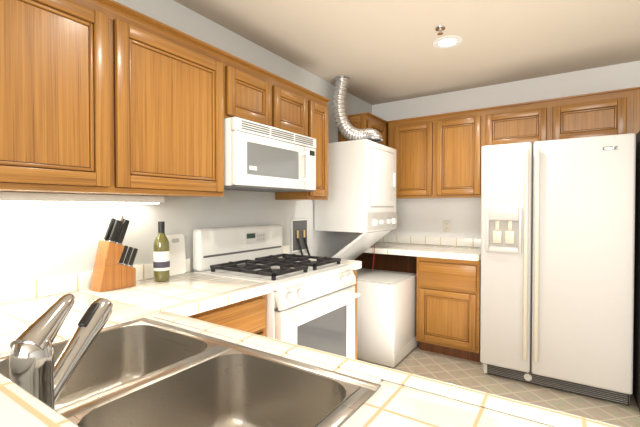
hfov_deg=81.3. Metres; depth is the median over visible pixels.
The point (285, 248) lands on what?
countertop
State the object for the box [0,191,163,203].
under-cabinet light
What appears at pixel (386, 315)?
washer
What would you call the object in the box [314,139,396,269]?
dryer
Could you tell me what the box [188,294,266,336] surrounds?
base cabinet
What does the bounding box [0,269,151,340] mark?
countertop
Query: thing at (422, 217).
wall
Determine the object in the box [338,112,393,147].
upper cabinet
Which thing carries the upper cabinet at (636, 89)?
attached to the wall at (422, 217)
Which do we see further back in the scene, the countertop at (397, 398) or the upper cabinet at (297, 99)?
the upper cabinet at (297, 99)
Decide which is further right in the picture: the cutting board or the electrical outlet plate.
the electrical outlet plate
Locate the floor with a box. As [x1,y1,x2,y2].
[357,345,639,426]
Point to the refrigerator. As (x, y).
(557, 258)
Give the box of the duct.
[332,75,382,142]
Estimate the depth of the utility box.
3.03 m
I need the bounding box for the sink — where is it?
[0,318,380,426]
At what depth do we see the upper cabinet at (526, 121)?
3.10 m
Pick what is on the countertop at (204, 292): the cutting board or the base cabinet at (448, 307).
the cutting board
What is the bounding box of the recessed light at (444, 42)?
[432,35,462,48]
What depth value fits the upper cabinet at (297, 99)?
2.51 m
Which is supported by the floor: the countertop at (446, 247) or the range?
the range
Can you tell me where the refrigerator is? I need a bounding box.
[480,133,635,404]
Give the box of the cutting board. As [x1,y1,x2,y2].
[166,234,185,275]
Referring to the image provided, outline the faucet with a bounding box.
[9,293,112,409]
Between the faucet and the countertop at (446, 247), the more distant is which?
the countertop at (446, 247)
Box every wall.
[0,0,371,290]
[372,61,639,238]
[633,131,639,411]
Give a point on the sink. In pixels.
(143, 372)
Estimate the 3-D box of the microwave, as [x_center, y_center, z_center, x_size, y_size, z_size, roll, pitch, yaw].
[-0.369,-0.332,2.355,0.429,0.364,0.760,1,1,33]
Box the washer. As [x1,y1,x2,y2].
[357,268,418,367]
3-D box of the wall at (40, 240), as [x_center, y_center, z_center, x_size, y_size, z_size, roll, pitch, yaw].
[-1.261,0.047,1.500,0.100,2.440,6.730,1,1,33]
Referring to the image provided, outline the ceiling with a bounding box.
[173,0,639,104]
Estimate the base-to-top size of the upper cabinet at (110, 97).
0.762 m
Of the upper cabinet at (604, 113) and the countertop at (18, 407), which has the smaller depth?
the countertop at (18, 407)
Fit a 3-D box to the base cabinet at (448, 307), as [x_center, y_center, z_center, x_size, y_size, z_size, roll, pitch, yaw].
[0.936,0.804,3.611,1.241,0.859,0.596,1,1,33]
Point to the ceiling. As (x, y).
(380, 51)
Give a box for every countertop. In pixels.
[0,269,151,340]
[0,337,78,426]
[133,258,272,312]
[144,301,279,348]
[257,340,619,426]
[281,245,361,269]
[345,235,480,260]
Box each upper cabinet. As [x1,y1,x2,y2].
[0,0,135,194]
[136,11,231,196]
[232,55,283,129]
[275,92,330,199]
[284,79,311,137]
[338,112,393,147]
[394,115,433,198]
[434,108,485,197]
[486,99,549,145]
[550,87,633,139]
[634,87,639,133]
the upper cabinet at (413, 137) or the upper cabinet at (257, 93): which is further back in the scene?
the upper cabinet at (413, 137)
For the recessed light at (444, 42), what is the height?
0.004 m
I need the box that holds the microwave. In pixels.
[224,117,315,191]
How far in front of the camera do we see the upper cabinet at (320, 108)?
2.75 m
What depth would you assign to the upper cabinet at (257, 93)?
2.18 m
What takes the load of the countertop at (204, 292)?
on the base cabinet at (248, 315)
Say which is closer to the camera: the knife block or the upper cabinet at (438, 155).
the knife block
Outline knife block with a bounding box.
[90,215,137,291]
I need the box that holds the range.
[193,224,359,358]
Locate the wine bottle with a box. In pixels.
[153,221,169,281]
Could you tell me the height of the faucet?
0.210 m
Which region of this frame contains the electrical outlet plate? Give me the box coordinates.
[443,220,450,231]
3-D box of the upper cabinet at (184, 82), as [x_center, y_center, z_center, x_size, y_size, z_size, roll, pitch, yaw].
[-0.810,-0.469,1.790,0.315,0.762,0.658,1,1,33]
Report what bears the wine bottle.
on the countertop at (204, 292)
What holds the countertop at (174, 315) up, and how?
on the base cabinet at (248, 315)
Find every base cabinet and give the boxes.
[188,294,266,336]
[355,253,480,362]
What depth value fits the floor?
2.66 m
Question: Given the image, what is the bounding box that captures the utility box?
[291,219,310,255]
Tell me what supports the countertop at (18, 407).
on the base cabinet at (248, 315)
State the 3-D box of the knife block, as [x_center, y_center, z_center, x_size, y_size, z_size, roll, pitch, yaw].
[-0.948,0.175,1.726,0.095,0.336,0.188,1,1,33]
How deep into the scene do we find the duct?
3.26 m

